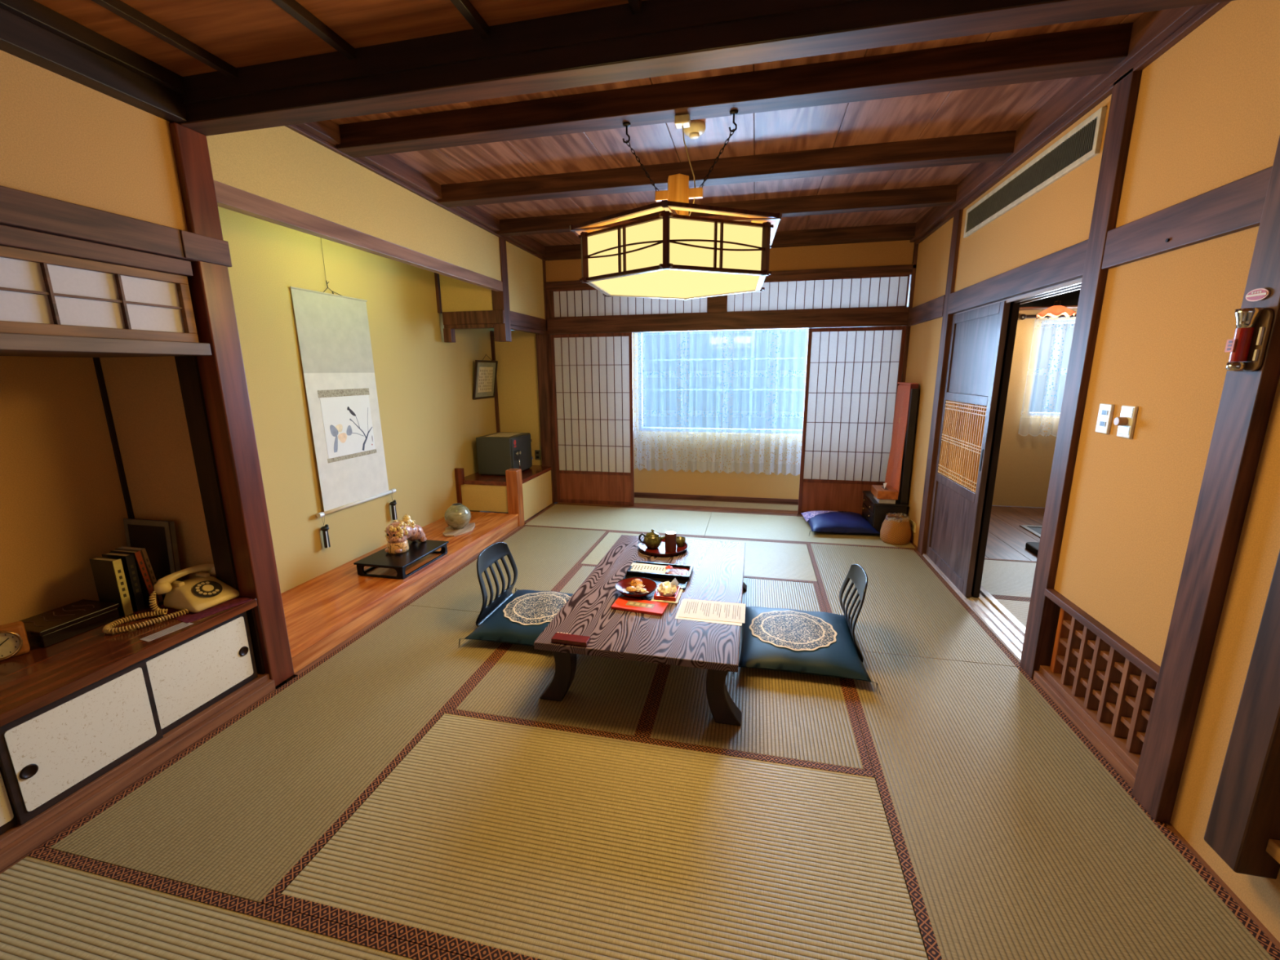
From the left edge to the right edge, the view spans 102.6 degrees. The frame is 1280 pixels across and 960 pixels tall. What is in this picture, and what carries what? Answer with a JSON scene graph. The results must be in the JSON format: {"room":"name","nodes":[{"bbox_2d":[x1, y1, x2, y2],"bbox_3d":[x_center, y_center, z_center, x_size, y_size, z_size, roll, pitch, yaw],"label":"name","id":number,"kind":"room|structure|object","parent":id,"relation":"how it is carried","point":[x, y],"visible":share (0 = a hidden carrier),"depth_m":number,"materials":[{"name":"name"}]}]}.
{"room":"traditional dwelling","nodes":[
{"label":"traditional dwelling","id":0,"kind":"room"},
{"bbox_2d":[99,355,216,581],"bbox_3d":[-2.196,-0.296,2.361,0.660,2.620,0.092,2,12,12],"label":"wall","id":1,"kind":"structure","parent":0,"point":[144,395],"depth_m":2.35,"materials":[{"name":"paint"}]},
{"bbox_2d":[93,355,239,595],"bbox_3d":[-2.167,-0.004,2.357,0.580,1.099,0.023,2,12,12],"label":"post","id":2,"kind":"object","parent":1,"relation":"attached to","point":[188,370],"visible":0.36,"depth_m":2.31,"materials":[{"name":"black wood"}]},
{"bbox_2d":[0,206,496,625],"bbox_3d":[-2.280,-0.533,3.294,0.080,2.700,5.570,2,12,12],"label":"wall","id":3,"kind":"structure","parent":0,"point":[431,421],"depth_m":3.23,"materials":[{"name":"paint"}]},
{"bbox_2d":[0,245,211,357],"bbox_3d":[-2.308,-0.543,1.365,0.686,0.373,1.738,2,12,12],"label":"upper cabinet","id":4,"kind":"object","parent":3,"relation":"attached to","point":[51,304],"visible":0.99,"depth_m":1.79,"materials":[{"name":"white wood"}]},
{"bbox_2d":[289,240,395,517],"bbox_3d":[-2.123,-0.831,3.656,0.042,2.069,0.770,2,12,12],"label":"scroll","id":5,"kind":"object","parent":3,"relation":"hanging from","point":[333,331],"visible":0.99,"depth_m":3.67,"materials":[{"name":"paper"}]},
{"bbox_2d":[320,395,375,458],"bbox_3d":[-2.124,-0.400,3.748,0.006,0.420,0.460,2,12,12],"label":"painting","id":6,"kind":"object","parent":5,"relation":"attached to","point":[347,421],"depth_m":3.73},
{"bbox_2d":[472,354,497,399],"bbox_3d":[-1.678,-1.121,5.562,0.086,0.470,0.450,2,12,12],"label":"framed piece","id":7,"kind":"object","parent":3,"relation":"attached to","point":[485,371],"visible":1,"depth_m":5.55,"materials":[{"name":"paper"}]},
{"bbox_2d":[0,49,544,319],"bbox_3d":[-1.905,-1.263,1.778,0.083,0.650,7.833,2,12,12],"label":"wall","id":8,"kind":"structure","parent":0,"point":[62,138],"depth_m":2.00,"materials":[{"name":"paint"}]},
{"bbox_2d":[0,0,186,122],"bbox_3d":[-2.230,-1.048,0.035,0.125,0.145,4.075,2,12,12],"label":"crown molding","id":9,"kind":"structure","parent":8,"relation":"attached to","point":[32,32],"depth_m":1.69,"materials":[{"name":"black wood"}]},
{"bbox_2d":[0,185,231,276],"bbox_3d":[-2.251,-0.514,0.213,0.088,0.167,4.190,2,12,12],"label":"rail","id":10,"kind":"object","parent":8,"relation":"attached to","point":[29,221],"visible":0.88,"depth_m":1.77,"materials":[{"name":"brown wood"}]},
{"bbox_2d":[213,180,502,291],"bbox_3d":[-1.529,-1.473,3.376,0.062,0.084,2.573,2,12,12],"label":"lintel","id":11,"kind":"object","parent":8,"relation":"attached to","point":[228,197],"visible":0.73,"depth_m":2.75,"materials":[{"name":"brown wood"}]},
{"bbox_2d":[510,311,547,334],"bbox_3d":[-1.138,-1.577,5.174,0.074,0.157,0.888,2,12,12],"label":"rail","id":12,"kind":"object","parent":8,"relation":"attached to","point":[519,322],"visible":0.71,"depth_m":5.11,"materials":[{"name":"brown wood"}]},
{"bbox_2d":[33,0,646,76],"bbox_3d":[-0.452,-1.090,-0.425,3.870,0.100,4.180,2,12,12],"label":"ceiling","id":13,"kind":"structure","parent":0,"point":[239,33],"depth_m":1.65,"materials":[{"name":"brown wood"}]},
{"bbox_2d":[91,0,237,78],"bbox_3d":[-1.941,-1.091,-0.044,0.030,0.032,4.068,2,12,12],"label":"batten","id":14,"kind":"object","parent":13,"relation":"attached to","point":[120,8],"visible":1,"depth_m":1.67,"materials":[{"name":"black wood"}]},
{"bbox_2d":[271,0,355,59],"bbox_3d":[-1.443,-1.072,-0.152,0.030,0.032,4.068,2,12,12],"label":"batten","id":15,"kind":"object","parent":13,"relation":"attached to","point":[292,7],"visible":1,"depth_m":1.64,"materials":[{"name":"black wood"}]},
{"bbox_2d":[450,0,489,38],"bbox_3d":[-0.945,-1.053,-0.260,0.030,0.032,4.068,2,12,12],"label":"batten","id":16,"kind":"object","parent":13,"relation":"attached to","point":[465,7],"visible":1,"depth_m":1.59,"materials":[{"name":"black wood"}]},
{"bbox_2d":[275,502,556,689],"bbox_3d":[1.213,1.192,2.052,8.000,0.105,8.900,2,12,12],"label":"floor","id":17,"kind":"structure","parent":0,"point":[282,683],"depth_m":2.63,"materials":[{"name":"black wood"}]},
{"bbox_2d":[0,607,275,871],"bbox_3d":[-2.164,0.968,1.654,0.436,0.435,1.736,2,12,12],"label":"base cabinet","id":18,"kind":"object","parent":17,"relation":"on","point":[60,761],"visible":0.9,"depth_m":1.88,"materials":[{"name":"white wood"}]},
{"bbox_2d":[0,595,257,727],"bbox_3d":[-2.299,0.730,1.636,0.682,0.038,1.720,2,12,12],"label":"countertop","id":19,"kind":"structure","parent":18,"relation":"on","point":[33,680],"depth_m":1.88,"materials":[{"name":"brown wood"}]},
{"bbox_2d":[0,621,30,661],"bbox_3d":[-2.349,0.599,1.880,0.071,0.118,0.130,10,16,40],"label":"alarm clock","id":20,"kind":"object","parent":19,"relation":"on","point":[14,640],"visible":1,"depth_m":1.89,"materials":[{"name":"brown wood"}]},
{"bbox_2d":[19,599,119,648],"bbox_3d":[-2.342,0.579,2.087,0.205,0.072,0.255,2,12,12],"label":"box","id":21,"kind":"object","parent":19,"relation":"on","point":[47,628],"visible":0.84,"depth_m":2.06,"materials":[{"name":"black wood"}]},
{"bbox_2d":[89,556,133,616],"bbox_3d":[-2.286,0.460,2.217,0.132,0.250,0.030,2,12,12],"label":"book","id":22,"kind":"object","parent":19,"relation":"on","point":[108,575],"visible":0.94,"depth_m":2.20,"materials":[{"name":"paper"}]},
{"bbox_2d":[102,551,145,611],"bbox_3d":[-2.278,0.448,2.262,0.136,0.255,0.030,2,12,12],"label":"book","id":23,"kind":"object","parent":19,"relation":"on","point":[129,566],"visible":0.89,"depth_m":2.24,"materials":[{"name":"paper"}]},
{"bbox_2d":[110,548,158,605],"bbox_3d":[-2.267,0.437,2.300,0.142,0.263,0.047,2,12,12],"label":"book","id":24,"kind":"object","parent":19,"relation":"on","point":[147,588],"visible":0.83,"depth_m":2.28,"materials":[{"name":"paper"}]},
{"bbox_2d":[123,518,182,595],"bbox_3d":[-2.291,0.362,2.415,0.270,0.360,0.049,2,12,12],"label":"album","id":25,"kind":"object","parent":19,"relation":"on","point":[157,537],"visible":0.53,"depth_m":2.39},
{"bbox_2d":[150,595,252,622],"bbox_3d":[-1.979,0.563,2.318,0.305,0.002,0.250,5,13,25],"label":"cloth","id":26,"kind":"object","parent":19,"relation":"on","point":[191,616],"visible":0.5,"depth_m":2.26,"materials":[{"name":"purple fabric"}]},
{"bbox_2d":[102,562,239,634],"bbox_3d":[-2.028,0.499,2.239,0.217,0.156,0.466,3,13,18],"label":"rotary telephone","id":27,"kind":"object","parent":26,"relation":"on","point":[200,593],"visible":1,"depth_m":2.27,"materials":[{"name":"beige plastic"}]},
{"bbox_2d":[168,122,293,686],"bbox_3d":[-1.836,-0.201,2.305,0.123,2.452,0.124,2,12,12],"label":"pillar","id":28,"kind":"structure","parent":17,"relation":"on","point":[222,373],"depth_m":2.25,"materials":[{"name":"red wood"}]},
{"bbox_2d":[0,846,477,959],"bbox_3d":[-1.161,1.339,1.048,1.798,0.055,0.898,2,12,12],"label":"mat","id":29,"kind":"object","parent":17,"relation":"on","point":[55,904],"visible":1,"depth_m":1.42,"materials":[{"name":"wicker"}]},
{"bbox_2d":[42,604,507,905],"bbox_3d":[-1.310,1.048,2.433,0.898,0.055,1.798,2,12,12],"label":"mat","id":30,"kind":"object","parent":17,"relation":"on","point":[242,811],"visible":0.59,"depth_m":1.99,"materials":[{"name":"wicker"}]},
{"bbox_2d":[475,542,517,626],"bbox_3d":[-0.720,0.636,3.170,0.468,0.430,0.463,2,12,12],"label":"chair","id":31,"kind":"object","parent":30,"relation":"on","point":[491,555],"visible":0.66,"depth_m":3.19,"materials":[{"name":"black paint"}]},
{"bbox_2d":[280,511,518,681],"bbox_3d":[-1.809,0.674,3.914,0.668,0.175,2.605,2,12,12],"label":"platform","id":32,"kind":"object","parent":17,"relation":"on","point":[322,612],"visible":0.41,"depth_m":3.32,"materials":[{"name":"red wood"}]},
{"bbox_2d":[353,538,448,579],"bbox_3d":[-1.724,0.569,3.752,0.384,0.097,0.549,2,12,12],"label":"display stand","id":33,"kind":"object","parent":32,"relation":"on","point":[417,550],"visible":0.88,"depth_m":3.62,"materials":[{"name":"black paint"}]},
{"bbox_2d":[384,513,426,554],"bbox_3d":[-1.749,0.378,3.812,0.168,0.252,0.327,2,12,12],"label":"dog figurine","id":34,"kind":"object","parent":33,"relation":"on","point":[397,532],"visible":1,"depth_m":3.70,"materials":[{"name":"ceramic"}]},
{"bbox_2d":[443,522,475,537],"bbox_3d":[-1.608,0.441,4.545,0.246,0.016,0.365,-2,12,-7],"label":"driftwood base","id":35,"kind":"object","parent":32,"relation":"on","point":[449,531],"visible":0.76,"depth_m":4.48,"materials":[{"name":"beige wood"}]},
{"bbox_2d":[444,502,471,529],"bbox_3d":[-1.616,0.321,4.546,0.224,0.219,0.224,2,12,12],"label":"round vase","id":36,"kind":"object","parent":35,"relation":"on","point":[457,516],"visible":1,"depth_m":4.47,"materials":[{"name":"grey ceramic"}]},
{"bbox_2d":[454,465,552,526],"bbox_3d":[-1.424,0.100,5.564,0.676,0.610,0.946,2,12,12],"label":"cabinet","id":37,"kind":"object","parent":17,"relation":"on","point":[526,493],"visible":0.75,"depth_m":5.16,"materials":[{"name":"paint"}]},
{"bbox_2d":[475,431,533,475],"bbox_3d":[-1.435,-0.287,5.538,0.437,0.398,0.500,2,12,12],"label":"safe","id":38,"kind":"object","parent":37,"relation":"on","point":[495,455],"visible":0.89,"depth_m":5.32,"materials":[{"name":"grey metal"}]},
{"bbox_2d":[404,525,609,612],"bbox_3d":[-0.922,0.681,4.152,0.898,0.055,1.798,2,12,12],"label":"mat","id":39,"kind":"object","parent":17,"relation":"on","point":[544,557],"visible":0.6,"depth_m":3.99,"materials":[{"name":"fabric"}]},
{"bbox_2d":[489,259,555,503],"bbox_3d":[-1.328,-1.061,5.804,0.674,2.680,0.150,2,12,12],"label":"post","id":40,"kind":"object","parent":17,"relation":"on","point":[542,340],"visible":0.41,"depth_m":5.72,"materials":[{"name":"brown wood"}]},
{"bbox_2d":[448,564,664,736],"bbox_3d":[-0.237,0.898,3.102,0.898,0.055,1.798,2,12,12],"label":"mat","id":41,"kind":"object","parent":17,"relation":"on","point":[605,694],"visible":0.41,"depth_m":2.46,"materials":[{"name":"wicker"}]},
{"bbox_2d":[458,587,577,661],"bbox_3d":[-0.597,0.818,3.095,0.698,0.108,0.727,2,12,12],"label":"floor cushion","id":42,"kind":"object","parent":41,"relation":"on","point":[522,618],"visible":0.71,"depth_m":2.96,"materials":[{"name":"fabric"}]},
{"bbox_2d":[533,534,746,725],"bbox_3d":[0.143,0.735,2.983,0.925,0.308,1.580,2,12,12],"label":"table","id":43,"kind":"object","parent":41,"relation":"on","point":[717,572],"visible":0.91,"depth_m":2.43,"materials":[{"name":"black wood"}]},
{"bbox_2d":[611,596,668,616],"bbox_3d":[-0.001,0.646,2.628,0.270,0.015,0.124,3,13,18],"label":"booklet","id":44,"kind":"object","parent":43,"relation":"on","point":[633,605],"visible":1,"depth_m":2.61,"materials":[{"name":"paper"}]},
{"bbox_2d":[675,600,742,626],"bbox_3d":[0.353,0.662,2.571,0.320,0.001,0.218,3,12,14],"label":"printed sheet","id":45,"kind":"object","parent":43,"relation":"on","point":[678,611],"visible":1,"depth_m":2.48,"materials":[{"name":"white paper"}]},
{"bbox_2d":[678,598,745,622],"bbox_3d":[0.367,0.657,2.587,0.322,0.001,0.212,2,12,12],"label":"printed sheet","id":46,"kind":"object","parent":45,"relation":"on","point":[690,608],"visible":1,"depth_m":2.58,"materials":[{"name":"white paper"}]},
{"bbox_2d":[270,708,928,959],"bbox_3d":[-0.088,1.190,1.717,1.798,0.055,0.898,2,12,12],"label":"mat","id":47,"kind":"object","parent":17,"relation":"on","point":[495,837],"visible":0.88,"depth_m":1.62,"materials":[{"name":"wicker"}]},
{"bbox_2d":[523,503,711,536],"bbox_3d":[-0.191,0.423,5.347,1.798,0.055,0.901,2,12,12],"label":"mat","id":48,"kind":"object","parent":17,"relation":"on","point":[568,516],"visible":0.69,"depth_m":5.30,"materials":[{"name":"wicker"}]},
{"bbox_2d":[579,530,817,582],"bbox_3d":[0.493,0.640,4.295,1.798,0.055,0.898,2,12,12],"label":"mat","id":49,"kind":"object","parent":17,"relation":"on","point":[783,561],"visible":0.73,"depth_m":4.19,"materials":[{"name":"wicker"}]},
{"bbox_2d":[713,500,798,511],"bbox_3d":[1.732,0.334,5.699,1.798,0.055,0.318,2,12,12],"label":"mat","id":50,"kind":"object","parent":17,"relation":"on","point":[718,504],"visible":0.43,"depth_m":5.79,"materials":[{"name":"wicker"}]},
{"bbox_2d":[642,577,872,770],"bbox_3d":[0.642,0.932,2.910,0.898,0.055,1.798,2,12,12],"label":"mat","id":51,"kind":"object","parent":17,"relation":"on","point":[811,717],"visible":0.47,"depth_m":2.30,"materials":[{"name":"wicker"}]},
{"bbox_2d":[732,606,880,694],"bbox_3d":[0.869,0.865,2.817,0.692,0.108,0.747,2,12,12],"label":"floor cushion","id":52,"kind":"object","parent":51,"relation":"on","point":[821,643],"visible":0.93,"depth_m":2.67,"materials":[{"name":"fabric"}]},
{"bbox_2d":[839,564,867,662],"bbox_3d":[0.983,0.693,2.840,0.468,0.430,0.463,2,12,12],"label":"chair","id":53,"kind":"object","parent":51,"relation":"on","point":[856,573],"visible":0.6,"depth_m":2.77,"materials":[{"name":"black paint"}]},
{"bbox_2d":[704,511,916,549],"bbox_3d":[1.567,0.490,4.965,1.798,0.055,0.901,2,12,12],"label":"mat","id":54,"kind":"object","parent":17,"relation":"on","point":[733,525],"visible":0.58,"depth_m":4.84,"materials":[{"name":"wicker"}]},
{"bbox_2d":[796,510,879,536],"bbox_3d":[1.921,0.400,4.967,0.668,0.115,0.677,1,12,8],"label":"floor cushion","id":55,"kind":"object","parent":54,"relation":"on","point":[820,521],"visible":0.96,"depth_m":4.79,"materials":[{"name":"fabric"}]},
{"bbox_2d":[862,383,919,535],"bbox_3d":[2.318,-0.203,4.800,0.304,1.358,0.527,2,12,12],"label":"table","id":56,"kind":"object","parent":54,"relation":"on","point":[875,513],"visible":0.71,"depth_m":4.63,"materials":[{"name":"brown wood"}]},
{"bbox_2d":[884,382,918,495],"bbox_3d":[2.416,-0.384,4.773,0.108,1.026,0.442,2,12,12],"label":"cloth","id":57,"kind":"object","parent":56,"relation":"hanging from","point":[893,474],"visible":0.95,"depth_m":4.70,"materials":[{"name":"red fabric"}]},
{"bbox_2d":[897,383,919,503],"bbox_3d":[2.438,-0.349,4.753,0.060,1.055,0.445,2,12,12],"label":"mirror","id":58,"kind":"object","parent":56,"relation":"on","point":[903,495],"depth_m":4.55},
{"bbox_2d":[880,514,911,545],"bbox_3d":[2.263,0.425,4.531,0.248,0.245,0.248,2,12,12],"label":"basket","id":59,"kind":"object","parent":54,"relation":"on","point":[895,529],"visible":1,"depth_m":4.45,"materials":[{"name":"wicker"}]},
{"bbox_2d":[806,542,1020,666],"bbox_3d":[1.715,0.782,3.579,0.898,0.055,1.798,2,12,12],"label":"mat","id":60,"kind":"object","parent":17,"relation":"on","point":[908,608],"visible":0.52,"depth_m":3.27,"materials":[{"name":"wicker"}]},
{"bbox_2d":[981,558,1036,599],"bbox_3d":[3.313,0.760,3.627,1.798,0.055,0.788,2,12,12],"label":"mat","id":61,"kind":"object","parent":17,"relation":"on","point":[1002,578],"visible":0.03,"depth_m":3.74,"materials":[{"name":"wicker"}]},
{"bbox_2d":[845,651,1279,959],"bbox_3d":[1.327,1.149,1.860,0.898,0.055,1.798,2,12,12],"label":"mat","id":62,"kind":"object","parent":17,"relation":"on","point":[1014,837],"visible":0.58,"depth_m":1.68,"materials":[{"name":"wicker"}]},
{"bbox_2d":[439,274,493,311],"bbox_3d":[-1.581,-1.833,4.679,0.520,0.580,0.055,2,12,12],"label":"wall","id":63,"kind":"structure","parent":0,"point":[456,295],"depth_m":4.69,"materials":[{"name":"paint"}]},
{"bbox_2d":[434,237,511,342],"bbox_3d":[-1.543,-1.732,4.698,0.674,0.905,0.133,2,12,12],"label":"post","id":64,"kind":"object","parent":63,"relation":"attached to","point":[498,318],"visible":0.85,"depth_m":4.67,"materials":[{"name":"brown wood"}]},
{"bbox_2d":[493,240,914,465],"bbox_3d":[0.438,-1.060,5.444,4.437,2.800,0.097,2,12,12],"label":"wall","id":65,"kind":"structure","parent":0,"point":[892,252],"depth_m":5.50,"materials":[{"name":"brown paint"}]},
{"bbox_2d":[550,332,634,506],"bbox_3d":[-0.522,-0.652,5.718,0.916,1.892,0.028,2,12,12],"label":"door","id":66,"kind":"structure","parent":65,"relation":"in","point":[593,387],"depth_m":5.71,"materials":[{"name":"white paper"}]},
{"bbox_2d":[556,502,802,515],"bbox_3d":[0.802,0.349,5.662,3.600,0.059,0.157,2,12,12],"label":"sill","id":67,"kind":"structure","parent":65,"relation":"attached to","point":[638,505],"depth_m":5.68,"materials":[{"name":"brown wood"}]},
{"bbox_2d":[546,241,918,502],"bbox_3d":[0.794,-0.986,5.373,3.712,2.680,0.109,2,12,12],"label":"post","id":68,"kind":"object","parent":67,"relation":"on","point":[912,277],"visible":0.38,"depth_m":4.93,"materials":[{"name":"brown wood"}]},
{"bbox_2d":[545,264,916,334],"bbox_3d":[0.778,-1.798,5.204,3.652,0.540,0.109,2,12,12],"label":"lintel","id":69,"kind":"object","parent":68,"relation":"attached to","point":[717,318],"visible":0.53,"depth_m":5.11,"materials":[{"name":"brown wood"}]},
{"bbox_2d":[551,288,708,318],"bbox_3d":[-0.126,-1.868,5.367,1.676,0.287,0.024,2,12,12],"label":"window","id":70,"kind":"structure","parent":69,"relation":"attached to","point":[573,303],"depth_m":5.42,"materials":[{"name":"white paper"}]},
{"bbox_2d":[725,165,1272,326],"bbox_3d":[0.961,-0.922,1.272,1.900,0.462,7.763,2,12,12],"label":"wooden beam","id":71,"kind":"structure","parent":69,"relation":"attached to","point":[890,291],"depth_m":2.49,"materials":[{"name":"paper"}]},
{"bbox_2d":[797,325,906,514],"bbox_3d":[2.099,-0.552,5.148,0.885,1.892,0.028,2,12,12],"label":"door","id":72,"kind":"structure","parent":65,"relation":"in","point":[853,375],"depth_m":5.13,"materials":[{"name":"white paper"}]},
{"bbox_2d":[632,333,802,499],"bbox_3d":[0.859,-1.007,5.663,3.890,2.600,0.500,2,12,12],"label":"wall","id":73,"kind":"structure","parent":0,"point":[762,485],"depth_m":6.00,"materials":[{"name":"paint"}]},
{"bbox_2d":[634,492,798,504],"bbox_3d":[0.885,0.238,6.047,3.670,0.105,0.022,2,12,12],"label":"baseboard","id":74,"kind":"structure","parent":73,"relation":"attached to","point":[794,501],"depth_m":6.03,"materials":[{"name":"brown wood"}]},
{"bbox_2d":[633,328,808,475],"bbox_3d":[1.208,-1.107,5.625,2.740,2.121,0.048,2,12,12],"label":"lace curtain","id":75,"kind":"object","parent":73,"relation":"hanging from","point":[736,465],"visible":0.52,"depth_m":5.79,"materials":[{"name":"white fabric"}]},
{"bbox_2d":[638,330,806,433],"bbox_3d":[1.249,-1.335,5.704,2.590,1.620,0.060,2,12,12],"label":"window","id":76,"kind":"structure","parent":73,"relation":"in","point":[749,429],"depth_m":5.83,"materials":[{"name":"grey metal"}]},
{"bbox_2d":[331,12,1143,246],"bbox_3d":[0.472,-2.066,3.373,4.148,0.095,3.670,2,12,12],"label":"ceiling","id":77,"kind":"structure","parent":0,"point":[1004,108],"depth_m":2.90,"materials":[{"name":"brown wood"}]},
{"bbox_2d":[284,120,546,261],"bbox_3d":[-1.394,-2.049,3.771,0.135,0.145,3.620,2,12,12],"label":"beam","id":78,"kind":"structure","parent":77,"relation":"attached to","point":[326,133],"depth_m":3.24,"materials":[{"name":"brown wood"}]},
{"bbox_2d":[178,0,1234,136],"bbox_3d":[-0.029,-1.527,1.627,3.950,0.400,0.108,2,12,12],"label":"beam","id":79,"kind":"structure","parent":77,"relation":"attached to","point":[1059,11],"depth_m":1.61,"materials":[{"name":"brown wood"}]},
{"bbox_2d":[176,0,1057,124],"bbox_3d":[-0.042,-1.516,1.571,3.950,0.398,0.010,2,12,12],"label":"beam","id":80,"kind":"structure","parent":79,"relation":"attached to","point":[608,34],"depth_m":1.65,"materials":[{"name":"black wood"}]},
{"bbox_2d":[437,130,1016,207],"bbox_3d":[0.351,-1.948,3.231,3.580,0.145,0.120,2,12,12],"label":"beam","id":81,"kind":"structure","parent":77,"relation":"attached to","point":[992,146],"depth_m":3.12,"materials":[{"name":"brown wood"}]},
{"bbox_2d":[496,184,957,236],"bbox_3d":[0.532,-2.119,4.034,3.580,0.145,0.100,2,12,12],"label":"beam","id":82,"kind":"structure","parent":77,"relation":"attached to","point":[941,195],"depth_m":3.84,"materials":[{"name":"brown wood"}]},
{"bbox_2d":[542,222,915,260],"bbox_3d":[0.750,-2.325,4.998,3.580,0.145,0.160,2,12,12],"label":"beam","id":83,"kind":"structure","parent":77,"relation":"attached to","point":[897,232],"depth_m":4.73,"materials":[{"name":"brown wood"}]},
{"bbox_2d":[335,22,1133,157],"bbox_3d":[0.156,-1.764,2.369,3.580,0.145,0.125,2,12,12],"label":"beam","id":84,"kind":"structure","parent":77,"relation":"attached to","point":[1095,51],"depth_m":2.24,"materials":[{"name":"brown wood"}]},
{"bbox_2d":[569,109,782,300],"bbox_3d":[0.184,-1.329,2.479,0.964,0.752,1.073,2,12,12],"label":"lantern","id":85,"kind":"object","parent":84,"relation":"hanging from","point":[674,254],"visible":1,"depth_m":2.23,"materials":[{"name":"yellow paper"}]},
{"bbox_2d":[910,0,1231,244],"bbox_3d":[2.175,-1.891,2.999,0.155,0.188,3.620,2,12,12],"label":"beam","id":86,"kind":"structure","parent":77,"relation":"attached to","point":[1153,33],"depth_m":2.31,"materials":[{"name":"brown wood"}]},
{"bbox_2d":[984,505,1044,561],"bbox_3d":[4.329,0.522,4.724,3.298,0.055,1.840,2,12,12],"label":"floor","id":87,"kind":"structure","parent":0,"point":[1006,540],"depth_m":4.77,"materials":[{"name":"brown wood"}]},
{"bbox_2d":[991,308,1077,507],"bbox_3d":[3.724,-0.369,2.540,3.220,2.600,6.150,2,12,12],"label":"wall","id":88,"kind":"structure","parent":0,"point":[1024,464],"depth_m":5.52,"materials":[{"name":"paint"}]},
{"bbox_2d":[953,277,1082,315],"bbox_3d":[2.215,-1.052,3.012,0.120,0.021,1.660,2,12,12],"label":"rail","id":89,"kind":"object","parent":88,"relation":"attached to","point":[1074,285],"visible":0.36,"depth_m":2.68,"materials":[{"name":"brown wood"}]},
{"bbox_2d":[1017,313,1076,436],"bbox_3d":[4.511,-1.061,5.234,1.280,1.252,0.077,2,12,12],"label":"window","id":90,"kind":"structure","parent":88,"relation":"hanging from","point":[1062,333],"depth_m":5.29,"materials":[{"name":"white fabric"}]},
{"bbox_2d":[905,0,1279,942],"bbox_3d":[1.752,-0.113,1.209,0.082,2.680,7.853,2,12,12],"label":"wall","id":91,"kind":"structure","parent":0,"point":[1206,118],"depth_m":1.79,"materials":[{"name":"paint"}]},
{"bbox_2d":[0,503,1279,950],"bbox_3d":[0.104,1.006,2.576,3.662,0.059,6.300,2,12,12],"label":"trim","id":92,"kind":"structure","parent":91,"relation":"attached to","point":[1222,883],"depth_m":1.81,"materials":[{"name":"brown wood"}]},
{"bbox_2d":[916,209,963,555],"bbox_3d":[2.367,-0.679,3.986,0.108,2.630,0.115,2,12,12],"label":"post","id":93,"kind":"object","parent":91,"relation":"attached to","point":[957,216],"visible":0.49,"depth_m":3.96,"materials":[{"name":"brown wood"}]},
{"bbox_2d":[925,300,1010,597],"bbox_3d":[2.258,-0.223,3.606,0.037,1.873,0.835,2,12,12],"label":"door","id":94,"kind":"structure","parent":91,"relation":"in","point":[977,341],"depth_m":3.51,"materials":[{"name":"brown wood"}]},
{"bbox_2d":[937,400,986,492],"bbox_3d":[2.253,-0.259,3.599,0.016,0.560,0.725,2,12,12],"label":"grille","id":95,"kind":"object","parent":94,"relation":"attached to","point":[963,424],"depth_m":3.56,"materials":[{"name":"brown wood"}]},
{"bbox_2d":[922,553,1026,662],"bbox_3d":[2.240,0.809,3.403,0.197,0.071,1.660,2,12,12],"label":"sill","id":96,"kind":"structure","parent":91,"relation":"attached to","point":[1006,627],"depth_m":3.12,"materials":[{"name":"brown wood"}]},
{"bbox_2d":[971,301,1020,596],"bbox_3d":[2.314,-0.223,3.601,0.038,1.873,0.820,2,12,12],"label":"door","id":97,"kind":"structure","parent":91,"relation":"in","point":[1015,307],"depth_m":3.20,"materials":[{"name":"black wood"}]},
{"bbox_2d":[963,106,1106,237],"bbox_3d":[2.123,-1.640,2.882,0.020,0.180,1.460,2,12,12],"label":"air vent","id":98,"kind":"object","parent":91,"relation":"in","point":[1082,144],"visible":1,"depth_m":2.62,"materials":[{"name":"black metal"}]},
{"bbox_2d":[1019,68,1142,679],"bbox_3d":[2.003,-0.317,2.285,0.160,2.630,0.120,2,12,12],"label":"post","id":99,"kind":"object","parent":91,"relation":"attached to","point":[1043,614],"visible":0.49,"depth_m":2.25,"materials":[{"name":"brown wood"}]},
{"bbox_2d":[1033,588,1159,789],"bbox_3d":[1.905,0.819,2.110,0.142,0.474,0.718,2,12,12],"label":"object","id":100,"kind":"structure","parent":91,"relation":"in","point":[1104,686],"depth_m":2.08,"materials":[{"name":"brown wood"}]},
{"bbox_2d":[1113,404,1137,438],"bbox_3d":[1.860,-0.225,1.976,0.041,0.122,0.076,2,12,12],"label":"dimmer switch","id":101,"kind":"object","parent":91,"relation":"attached to","point":[1126,423],"visible":1,"depth_m":1.96,"materials":[{"name":"white plastic"}]},
{"bbox_2d":[1132,135,1279,822],"bbox_3d":[1.806,-0.064,1.508,0.145,2.460,0.116,2,12,12],"label":"post","id":102,"kind":"object","parent":91,"relation":"attached to","point":[1247,397],"visible":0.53,"depth_m":1.55,"materials":[{"name":"brown wood"}]},
{"bbox_2d":[1224,307,1273,371],"bbox_3d":[1.705,-0.396,1.452,0.054,0.174,0.088,2,12,12],"label":"torch","id":103,"kind":"object","parent":102,"relation":"attached to","point":[1247,348],"visible":1,"depth_m":1.43,"materials":[{"name":"red plastic"}]},
{"bbox_2d":[1204,550,1279,879],"bbox_3d":[1.680,-0.070,1.187,0.135,2.305,0.107,2,12,12],"label":"post","id":104,"kind":"object","parent":91,"relation":"attached to","point":[1245,813],"visible":1,"depth_m":1.36,"materials":[{"name":"brown wood"}]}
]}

